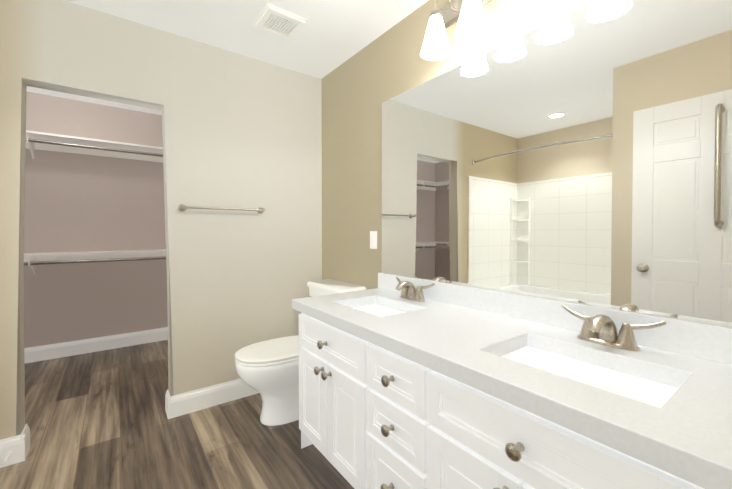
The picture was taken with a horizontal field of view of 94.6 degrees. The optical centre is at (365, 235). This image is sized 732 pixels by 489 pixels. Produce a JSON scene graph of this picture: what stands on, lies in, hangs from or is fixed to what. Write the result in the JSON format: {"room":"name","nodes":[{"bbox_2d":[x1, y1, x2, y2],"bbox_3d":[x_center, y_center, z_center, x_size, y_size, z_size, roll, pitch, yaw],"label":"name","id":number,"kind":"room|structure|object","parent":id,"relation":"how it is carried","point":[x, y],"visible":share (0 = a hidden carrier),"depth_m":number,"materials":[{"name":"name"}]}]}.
{"room":"bathroom","nodes":[
{"label":"bathroom","id":0,"kind":"room"},
{"bbox_2d":[24,91,167,347],"bbox_3d":[-2.844,-0.076,3.269,3.650,2.440,0.120,-1,1,-37],"label":"wall","id":1,"kind":"structure","parent":0,"point":[74,202],"depth_m":3.31,"materials":[{"name":"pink paint"}]},
{"bbox_2d":[24,130,165,273],"bbox_3d":[-2.902,-0.267,2.959,2.946,1.230,0.298,-1,1,-37],"label":"closet shelf","id":2,"kind":"object","parent":1,"relation":"attached to","point":[63,143],"visible":0.56,"depth_m":3.06,"materials":[{"name":"white wood"}]},
{"bbox_2d":[24,327,167,362],"bbox_3d":[-2.988,1.079,3.093,2.950,0.135,0.016,-1,1,-37],"label":"baseboard","id":3,"kind":"structure","parent":1,"relation":"attached to","point":[53,351],"depth_m":3.31,"materials":[{"name":"white wood"}]},
{"bbox_2d":[0,0,321,439],"bbox_3d":[-1.612,-0.057,1.942,3.260,2.440,0.120,-1,1,-37],"label":"wall","id":4,"kind":"structure","parent":0,"point":[240,131],"depth_m":2.24,"materials":[{"name":"beige paint"}]},
{"bbox_2d":[3,451,11,463],"bbox_3d":[-1.787,1.107,1.684,0.022,0.022,0.078,-1,1,-37],"label":"spring","id":5,"kind":"object","parent":4,"relation":"attached to","point":[8,455],"visible":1,"depth_m":1.69,"materials":[{"name":"white plastic"}]},
{"bbox_2d":[0,434,24,467],"bbox_3d":[-1.848,1.099,1.698,0.190,0.135,0.016,-1,1,-37],"label":"baseboard","id":6,"kind":"structure","parent":4,"relation":"attached to","point":[15,445],"depth_m":1.72,"materials":[{"name":"white wood"}]},
{"bbox_2d":[20,423,29,459],"bbox_3d":[-1.813,1.097,1.800,0.016,0.135,0.135,-1,1,-37],"label":"baseboard","id":7,"kind":"structure","parent":4,"relation":"attached to","point":[26,431],"depth_m":1.80,"materials":[{"name":"white wood"}]},
{"bbox_2d":[165,389,170,417],"bbox_3d":[-1.286,1.092,2.193,0.016,0.135,0.135,-1,1,-37],"label":"baseboard","id":8,"kind":"structure","parent":4,"relation":"attached to","point":[167,395],"depth_m":2.19,"materials":[{"name":"white wood"}]},
{"bbox_2d":[168,379,258,418],"bbox_3d":[-0.807,1.088,2.473,1.115,0.135,0.016,-1,1,-37],"label":"baseboard","id":9,"kind":"structure","parent":4,"relation":"attached to","point":[197,400],"depth_m":2.27,"materials":[{"name":"white wood"}]},
{"bbox_2d":[178,204,264,213],"bbox_3d":[-0.960,-0.183,2.303,0.558,0.048,0.074,-1,1,-37],"label":"towel rail","id":10,"kind":"object","parent":4,"relation":"attached to","point":[183,207],"visible":1,"depth_m":2.25,"materials":[{"name":"silver metal"}]},
{"bbox_2d":[0,340,353,488],"bbox_3d":[-1.500,1.199,1.483,3.650,0.060,4.620,-1,1,-37],"label":"floor","id":11,"kind":"structure","parent":0,"point":[97,420],"depth_m":1.94,"materials":[{"name":"brown wood"}]},
{"bbox_2d":[235,279,366,425],"bbox_3d":[-0.450,0.752,2.246,0.803,0.813,0.484,-1,1,-37],"label":"toilet","id":12,"kind":"object","parent":11,"relation":"on","point":[268,370],"visible":0.46,"depth_m":2.07,"materials":[{"name":"white ceramic"}]},
{"bbox_2d":[292,308,727,488],"bbox_3d":[0.384,0.786,1.272,0.630,0.772,1.798,-1,1,-37],"label":"bathroom vanity","id":13,"kind":"object","parent":11,"relation":"on","point":[405,382],"depth_m":1.06,"materials":[{"name":"white wood"}]},
{"bbox_2d":[292,288,731,488],"bbox_3d":[0.387,0.375,1.277,0.613,0.050,1.812,-1,1,-37],"label":"countertop","id":14,"kind":"structure","parent":13,"relation":"on","point":[689,429],"depth_m":0.90,"materials":[{"name":"white stone"}]},
{"bbox_2d":[352,300,407,315],"bbox_3d":[0.060,0.461,1.689,0.316,0.158,0.428,-1,1,-37],"label":"sink","id":15,"kind":"object","parent":14,"relation":"in","point":[380,309],"depth_m":1.82,"materials":[{"name":"white ceramic"}]},
{"bbox_2d":[392,276,435,299],"bbox_3d":[0.217,0.291,1.804,0.145,0.102,0.291,-1,1,-37],"label":"faucet","id":16,"kind":"object","parent":14,"relation":"on","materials":[{"name":"silver metal"}]},
{"bbox_2d":[504,344,675,403],"bbox_3d":[0.599,0.471,0.966,0.322,0.158,0.469,-1,1,-37],"label":"sink","id":17,"kind":"object","parent":14,"relation":"in","point":[622,379],"depth_m":1.00,"materials":[{"name":"white ceramic"}]},
{"bbox_2d":[556,304,667,351],"bbox_3d":[0.756,0.302,1.080,0.145,0.102,0.291,-1,1,-37],"label":"faucet","id":18,"kind":"object","parent":14,"relation":"on","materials":[{"name":"silver metal"}]},
{"bbox_2d":[26,0,428,114],"bbox_3d":[-1.500,-1.310,1.447,3.650,0.080,4.620,-1,1,-37],"label":"ceiling","id":19,"kind":"structure","parent":0,"point":[328,37],"depth_m":2.06,"materials":[{"name":"white paint"}]},
{"bbox_2d":[253,3,307,39],"bbox_3d":[-0.515,-1.268,2.025,0.248,0.020,0.248,-1,1,-37],"label":"fan","id":20,"kind":"object","parent":19,"relation":"attached to","point":[277,21],"visible":1,"depth_m":2.00,"materials":[{"name":"white plastic"}]},
{"bbox_2d":[322,0,726,326],"bbox_3d":[0.489,-0.055,1.750,0.120,2.440,2.700,-1,1,-37],"label":"wall","id":21,"kind":"structure","parent":0,"point":[360,87],"depth_m":2.28,"materials":[{"name":"beige paint"}]},
{"bbox_2d":[370,231,376,248],"bbox_3d":[0.048,0.028,2.233,0.010,0.116,0.072,-1,1,-37],"label":"switch plate","id":22,"kind":"object","parent":21,"relation":"attached to","point":[373,239],"visible":1,"depth_m":2.22,"materials":[{"name":"white plastic"}]},
{"bbox_2d":[420,0,537,60],"bbox_3d":[0.541,-1.014,1.375,0.224,0.310,0.800,-1,1,-37],"label":"sconce","id":23,"kind":"object","parent":21,"relation":"attached to","point":[468,16],"visible":1,"depth_m":1.49,"materials":[{"name":"white glass"}]},
{"bbox_2d":[382,0,731,326],"bbox_3d":[0.635,-0.294,1.445,0.005,1.082,1.782,-1,1,-37],"label":"mirror","id":24,"kind":"object","parent":21,"relation":"attached to","point":[582,155],"visible":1,"depth_m":1.23,"materials":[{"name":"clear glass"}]},
{"bbox_2d":[378,272,731,363],"bbox_3d":[0.624,0.297,1.453,0.020,0.100,1.812,-1,1,-37],"label":"backsplash","id":25,"kind":"structure","parent":0,"relation":"attached to","point":[710,341],"depth_m":1.30,"materials":[{"name":"white stone"}]}
]}

